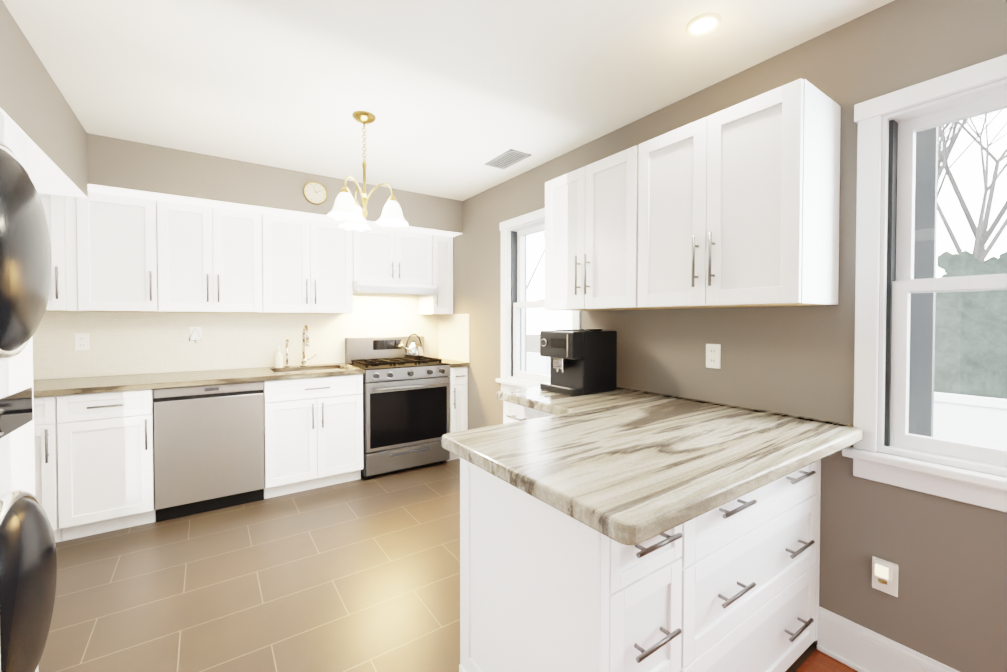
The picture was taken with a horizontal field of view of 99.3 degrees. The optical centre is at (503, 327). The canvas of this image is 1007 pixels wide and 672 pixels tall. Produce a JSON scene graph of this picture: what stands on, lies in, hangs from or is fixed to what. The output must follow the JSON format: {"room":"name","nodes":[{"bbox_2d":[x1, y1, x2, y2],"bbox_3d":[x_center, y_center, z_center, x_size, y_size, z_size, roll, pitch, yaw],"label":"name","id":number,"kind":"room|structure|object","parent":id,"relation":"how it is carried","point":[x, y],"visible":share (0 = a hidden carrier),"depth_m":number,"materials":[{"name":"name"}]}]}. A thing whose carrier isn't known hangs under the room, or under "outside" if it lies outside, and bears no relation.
{"room":"kitchen","nodes":[
{"label":"kitchen","id":0,"kind":"room"},
{"bbox_2d":[0,0,93,197],"bbox_3d":[-2.049,-0.956,1.328,0.670,0.392,3.000,-1,1,-35],"label":"ceiling soffit","id":1,"kind":"object","parent":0,"point":[36,110],"depth_m":1.90,"materials":[{"name":"beige paint"}]},
{"bbox_2d":[87,133,462,236],"bbox_3d":[-1.874,-1.032,3.347,3.260,0.308,0.520,-1,1,-35],"label":"ceiling soffit","id":2,"kind":"structure","parent":0,"point":[120,167],"depth_m":3.02,"materials":[{"name":"beige paint"}]},
{"bbox_2d":[303,181,327,204],"bbox_3d":[-1.452,-1.040,3.309,0.176,0.176,0.022,-1,1,-35],"label":"wall clock","id":3,"kind":"object","parent":2,"relation":"attached to","point":[315,192],"visible":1,"depth_m":3.31,"materials":[{"name":"gold metal"}]},
{"bbox_2d":[38,458,816,671],"bbox_3d":[-1.105,1.302,2.277,3.660,0.060,3.620,-1,1,-35],"label":"floor","id":4,"kind":"structure","parent":0,"point":[362,574],"depth_m":2.10,"materials":[{"name":"beige tile"}]},
{"bbox_2d":[0,111,56,671],"bbox_3d":[-1.589,0.350,0.897,0.857,1.890,0.700,-1,1,-35],"label":"dryer","id":5,"kind":"object","parent":4,"relation":"on","point":[28,566],"visible":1,"depth_m":1.12,"materials":[{"name":"white metal"}]},
{"bbox_2d":[34,396,61,542],"bbox_3d":[-2.952,0.828,2.545,0.530,0.879,0.656,-1,1,-35],"label":"base cabinet","id":6,"kind":"object","parent":4,"relation":"on","point":[45,451],"visible":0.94,"depth_m":2.44,"materials":[{"name":"white wood"}]},
{"bbox_2d":[56,389,155,540],"bbox_3d":[-2.555,0.824,2.820,0.429,0.879,0.656,-1,1,-35],"label":"base cabinet","id":7,"kind":"object","parent":4,"relation":"on","point":[106,464],"visible":0.98,"depth_m":2.59,"materials":[{"name":"white wood"}]},
{"bbox_2d":[153,381,263,521],"bbox_3d":[-2.124,0.820,3.119,0.614,0.876,0.581,-1,1,-35],"label":"dishwasher","id":8,"kind":"object","parent":4,"relation":"on","point":[208,447],"visible":0.96,"depth_m":2.87,"materials":[{"name":"silver metal"}]},
{"bbox_2d":[263,374,362,498],"bbox_3d":[-1.583,0.812,3.495,0.699,0.879,0.656,-1,1,-35],"label":"base cabinet","id":9,"kind":"object","parent":4,"relation":"on","point":[309,443],"visible":0.98,"depth_m":3.24,"materials":[{"name":"white wood"}]},
{"bbox_2d":[33,363,364,401],"bbox_3d":[-2.233,0.452,3.040,2.283,0.215,0.652,-1,1,-35],"label":"countertop","id":10,"kind":"structure","parent":9,"relation":"on","point":[69,386],"depth_m":2.90,"materials":[{"name":"stone"}]},
{"bbox_2d":[274,346,282,367],"bbox_3d":[-1.869,0.244,3.553,0.064,0.182,0.067,-1,1,-35],"label":"soap bottle","id":11,"kind":"object","parent":10,"relation":"on","point":[278,359],"visible":1,"depth_m":3.53,"materials":[{"name":"white plastic"}]},
{"bbox_2d":[285,325,315,366],"bbox_3d":[-1.692,0.156,3.605,0.251,0.356,0.213,-1,1,-35],"label":"faucet","id":12,"kind":"object","parent":10,"relation":"on","point":[303,358],"visible":1,"depth_m":3.64,"materials":[{"name":"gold metal"}]},
{"bbox_2d":[345,336,449,478],"bbox_3d":[-0.958,0.670,3.898,0.762,1.150,0.687,-1,1,-35],"label":"range","id":13,"kind":"object","parent":4,"relation":"on","point":[406,413],"visible":0.92,"depth_m":3.68,"materials":[{"name":"silver metal"}]},
{"bbox_2d":[401,334,423,357],"bbox_3d":[-0.876,0.175,4.096,0.223,0.232,0.184,-1,1,-35],"label":"kettle","id":14,"kind":"object","parent":13,"relation":"on","point":[413,350],"visible":1,"depth_m":4.05,"materials":[{"name":"silver metal"}]},
{"bbox_2d":[447,367,467,460],"bbox_3d":[-0.574,0.801,4.195,0.184,0.879,0.656,-1,1,-35],"label":"base cabinet","id":15,"kind":"object","parent":4,"relation":"on","point":[458,376],"visible":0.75,"depth_m":3.96,"materials":[{"name":"white wood"}]},
{"bbox_2d":[437,358,469,367],"bbox_3d":[-0.577,0.343,4.191,0.188,0.035,0.648,-1,1,-35],"label":"countertop","id":16,"kind":"structure","parent":15,"relation":"on","point":[453,363],"depth_m":3.97,"materials":[{"name":"stone"}]},
{"bbox_2d":[503,401,553,423],"bbox_3d":[0.424,0.837,2.321,0.686,0.869,0.654,-1,1,-35],"label":"base cabinet","id":17,"kind":"object","parent":4,"relation":"on","point":[512,412],"visible":0.12,"depth_m":2.27,"materials":[{"name":"white wood"}]},
{"bbox_2d":[459,457,690,671],"bbox_3d":[0.172,0.853,1.348,0.327,0.868,0.650,-1,1,-35],"label":"base cabinet","id":18,"kind":"object","parent":4,"relation":"on","point":[542,589],"depth_m":1.15,"materials":[{"name":"white wood"}]},
{"bbox_2d":[691,460,820,671],"bbox_3d":[0.693,0.847,1.709,0.941,0.868,0.650,-1,1,-35],"label":"base cabinet","id":19,"kind":"object","parent":4,"relation":"on","point":[732,586],"depth_m":1.43,"materials":[{"name":"white wood"}]},
{"bbox_2d":[442,386,862,544],"bbox_3d":[0.377,0.387,1.799,1.348,0.044,1.460,-1,1,-35],"label":"countertop","id":20,"kind":"structure","parent":19,"relation":"on","point":[625,466],"depth_m":1.30,"materials":[{"name":"stone"}]},
{"bbox_2d":[540,329,616,395],"bbox_3d":[0.413,0.181,2.405,0.358,0.345,0.270,-1,1,-35],"label":"coffee maker","id":21,"kind":"object","parent":20,"relation":"on","point":[583,361],"visible":1,"depth_m":2.31,"materials":[{"name":"black plastic"}]},
{"bbox_2d":[2,0,893,200],"bbox_3d":[-0.821,-1.188,0.484,5.190,0.100,6.820,-1,1,-35],"label":"ceiling","id":22,"kind":"structure","parent":0,"point":[453,96],"depth_m":1.94,"materials":[{"name":"white paint"}]},
{"bbox_2d":[327,111,407,230],"bbox_3d":[-0.784,-0.874,2.407,0.435,0.592,0.411,-1,1,-35],"label":"chandelier","id":23,"kind":"object","parent":22,"relation":"hanging from","point":[349,210],"visible":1,"depth_m":2.36,"materials":[{"name":"white glass"}]},
{"bbox_2d":[485,149,530,168],"bbox_3d":[0.026,-1.177,3.008,0.170,0.006,0.330,-1,1,-35],"label":"ceiling vent","id":24,"kind":"object","parent":22,"relation":"in","point":[509,158],"visible":1,"depth_m":2.99,"materials":[{"name":"white plastic"}]},
{"bbox_2d":[686,13,720,36],"bbox_3d":[0.762,-1.153,1.633,0.120,0.014,0.120,-1,1,-35],"label":"recessed light","id":25,"kind":"object","parent":22,"relation":"in","point":[703,24],"visible":1,"depth_m":1.63,"materials":[{"name":"white plastic"}]},
{"bbox_2d":[453,0,1006,671],"bbox_3d":[1.286,0.059,1.846,0.200,2.440,6.620,-1,1,-35],"label":"wall","id":26,"kind":"structure","parent":0,"point":[947,556],"depth_m":1.66,"materials":[{"name":"beige paint"}]},
{"bbox_2d":[438,314,469,362],"bbox_3d":[-0.500,0.096,4.238,0.008,0.454,0.636,-1,1,-35],"label":"backsplash","id":27,"kind":"object","parent":26,"relation":"attached to","point":[453,336],"visible":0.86,"depth_m":4.20,"materials":[{"name":"white tile"}]},
{"bbox_2d":[496,208,580,389],"bbox_3d":[0.296,-0.161,3.194,0.225,1.386,0.952,-1,1,-35],"label":"window","id":28,"kind":"structure","parent":26,"relation":"in","point":[514,304],"depth_m":3.47,"materials":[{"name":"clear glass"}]},
{"bbox_2d":[545,145,677,310],"bbox_3d":[0.560,-0.479,2.365,0.386,0.761,0.665,-1,1,-35],"label":"upper cabinet","id":29,"kind":"object","parent":26,"relation":"attached to","point":[591,237],"visible":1,"depth_m":2.23,"materials":[{"name":"white wood"}]},
{"bbox_2d":[706,344,720,368],"bbox_3d":[1.009,0.139,2.062,0.008,0.116,0.072,-1,1,-35],"label":"outlet","id":30,"kind":"object","parent":26,"relation":"attached to","point":[713,355],"visible":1,"depth_m":2.06,"materials":[{"name":"white plastic"}]},
{"bbox_2d":[638,78,840,308],"bbox_3d":[0.944,-0.470,1.812,0.386,0.761,0.670,-1,1,-35],"label":"upper cabinet","id":31,"kind":"object","parent":26,"relation":"attached to","point":[738,204],"visible":1,"depth_m":1.62,"materials":[{"name":"white wood"}]},
{"bbox_2d":[872,556,897,596],"bbox_3d":[1.363,0.897,1.536,0.042,0.120,0.072,-1,1,-35],"label":"outlet","id":32,"kind":"object","parent":26,"relation":"attached to","point":[885,576],"visible":1,"depth_m":1.53,"materials":[{"name":"white plastic"}]},
{"bbox_2d":[817,606,959,671],"bbox_3d":[2.110,1.220,0.477,0.028,0.165,3.000,-1,1,-35],"label":"baseboard","id":33,"kind":"structure","parent":26,"relation":"attached to","point":[853,645],"depth_m":1.59,"materials":[{"name":"white wood"}]},
{"bbox_2d":[842,54,1006,512],"bbox_3d":[1.648,-0.129,1.246,0.225,1.386,1.009,-1,1,-35],"label":"window","id":34,"kind":"structure","parent":26,"relation":"in","point":[885,260],"depth_m":1.54,"materials":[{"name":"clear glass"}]},
{"bbox_2d":[908,127,937,436],"bbox_3d":[1.621,-0.156,1.703,0.068,1.315,0.130,-1,1,-35],"label":"shutter","id":35,"kind":"object","parent":34,"relation":"attached to","point":[919,407],"depth_m":1.68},
{"bbox_2d":[796,649,857,671],"bbox_3d":[0.211,1.356,-0.960,5.190,0.060,3.200,-1,1,-35],"label":"floor","id":36,"kind":"structure","parent":0,"point":[817,661],"depth_m":1.62,"materials":[{"name":"brown wood"}]},
{"bbox_3d":[-2.065,0.029,3.640,3.660,2.440,0.150,-1,1,-35],"label":"wall","id":37,"kind":"structure","parent":0,"visible":0},
{"bbox_2d":[38,192,74,311],"bbox_3d":[-3.033,-0.484,2.637,0.527,0.761,0.376,-1,1,-35],"label":"upper cabinet","id":38,"kind":"object","parent":37,"relation":"attached to","point":[54,206],"visible":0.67,"depth_m":2.64,"materials":[{"name":"white wood"}]},
{"bbox_2d":[65,192,157,311],"bbox_3d":[-2.632,-0.488,2.915,0.444,0.761,0.376,-1,1,-35],"label":"upper cabinet","id":39,"kind":"object","parent":37,"relation":"attached to","point":[111,254],"visible":0.88,"depth_m":2.79,"materials":[{"name":"white wood"}]},
{"bbox_2d":[157,200,262,312],"bbox_3d":[-2.190,-0.493,3.222,0.628,0.761,0.376,-1,1,-35],"label":"upper cabinet","id":40,"kind":"object","parent":37,"relation":"attached to","point":[209,259],"visible":1,"depth_m":3.08,"materials":[{"name":"white wood"}]},
{"bbox_2d":[32,293,437,379],"bbox_3d":[-2.020,-0.028,3.574,3.260,0.724,0.008,-1,1,-35],"label":"tile backsplash","id":41,"kind":"structure","parent":37,"relation":"attached to","point":[125,343],"depth_m":3.37,"materials":[{"name":"white tile"}]},
{"bbox_2d":[74,333,88,350],"bbox_3d":[-2.907,0.101,2.950,0.072,0.116,0.008,-1,1,-35],"label":"outlet","id":42,"kind":"object","parent":41,"relation":"attached to","point":[81,341],"visible":1,"depth_m":2.95,"materials":[{"name":"white plastic"}]},
{"bbox_2d":[189,327,201,342],"bbox_3d":[-2.377,0.059,3.301,0.084,0.125,0.036,-1,1,-35],"label":"outlet","id":43,"kind":"object","parent":41,"relation":"attached to","point":[195,334],"visible":0.98,"depth_m":3.31,"materials":[{"name":"white plastic"}]},
{"bbox_2d":[262,213,352,313],"bbox_3d":[-1.653,-0.500,3.595,0.677,0.761,0.376,-1,1,-35],"label":"upper cabinet","id":44,"kind":"object","parent":37,"relation":"attached to","point":[307,266],"visible":0.98,"depth_m":3.45,"materials":[{"name":"white wood"}]},
{"bbox_2d":[352,227,431,284],"bbox_3d":[-1.068,-0.641,3.998,0.740,0.491,0.376,-1,1,-35],"label":"upper cabinet","id":45,"kind":"object","parent":37,"relation":"attached to","point":[388,255],"visible":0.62,"depth_m":3.85,"materials":[{"name":"white wood"}]},
{"bbox_2d":[353,281,438,294],"bbox_3d":[-1.035,-0.348,3.956,0.736,0.093,0.475,-1,1,-35],"label":"range hood","id":46,"kind":"object","parent":45,"relation":"attached to","point":[367,287],"visible":0.88,"depth_m":3.76,"materials":[{"name":"white metal"}]},
{"bbox_2d":[419,235,452,314],"bbox_3d":[-0.670,-0.511,4.277,0.224,0.761,0.376,-1,1,-35],"label":"upper cabinet","id":47,"kind":"object","parent":37,"relation":"attached to","point":[442,269],"visible":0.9,"depth_m":4.17,"materials":[{"name":"white wood"}]},
{"label":"outside","id":48,"kind":"structure","parent":0,"visible":0},
{"bbox_2d":[527,334,539,352],"bbox_3d":[21.378,1.563,23.839,57.760,0.100,75.000,-1,1,-35],"label":"ground","id":49,"kind":"structure","parent":48,"point":[533,343],"depth_m":35.10,"materials":[{"name":"white"}]},
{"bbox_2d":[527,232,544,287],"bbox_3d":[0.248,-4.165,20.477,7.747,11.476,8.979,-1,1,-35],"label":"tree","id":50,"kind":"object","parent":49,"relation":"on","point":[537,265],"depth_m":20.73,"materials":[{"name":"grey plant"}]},
{"bbox_2d":[526,352,1006,448],"bbox_3d":[0.973,1.111,9.209,0.150,1.290,62.415,-1,1,-35],"label":"fence","id":51,"kind":"object","parent":49,"relation":"on","point":[969,434],"depth_m":4.13,"materials":[{"name":"white"}]},
{"bbox_2d":[937,120,964,182],"bbox_3d":[8.478,-3.790,10.754,6.621,11.044,9.131,-1,1,-35],"label":"tree","id":52,"kind":"object","parent":49,"relation":"on","point":[952,141],"depth_m":9.56,"materials":[{"name":"grey plant"}]},
{"bbox_2d":[937,119,967,189],"bbox_3d":[14.621,-6.046,13.958,13.873,15.460,11.360,-1,1,-35],"label":"tree","id":53,"kind":"object","parent":49,"relation":"on","point":[939,166],"depth_m":13.77,"materials":[{"name":"grey plant"}]},
{"bbox_2d":[937,110,1001,198],"bbox_3d":[6.318,-2.048,7.232,5.271,7.681,5.005,-1,1,-35],"label":"tree","id":54,"kind":"object","parent":49,"relation":"on","point":[943,137],"depth_m":5.90,"materials":[{"name":"grey plant"}]},
{"bbox_2d":[934,250,1006,398],"bbox_3d":[5.647,-0.183,6.250,1.640,3.977,5.409,-1,1,-35],"label":"hedge","id":55,"kind":"object","parent":49,"relation":"on","point":[979,357],"depth_m":5.22,"materials":[{"name":"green plant"}]},
{"bbox_2d":[937,113,1006,262],"bbox_3d":[9.560,-3.264,7.771,4.387,10.089,6.817,-1,1,-35],"label":"tree","id":56,"kind":"object","parent":49,"relation":"on","point":[979,226],"depth_m":7.82,"materials":[{"name":"grey plant"}]},
{"bbox_2d":[939,121,1006,261],"bbox_3d":[13.021,-4.819,10.617,10.481,13.112,8.502,-1,1,-35],"label":"tree","id":57,"kind":"object","parent":49,"relation":"on","point":[986,218],"depth_m":11.24,"materials":[{"name":"grey plant"}]}
]}

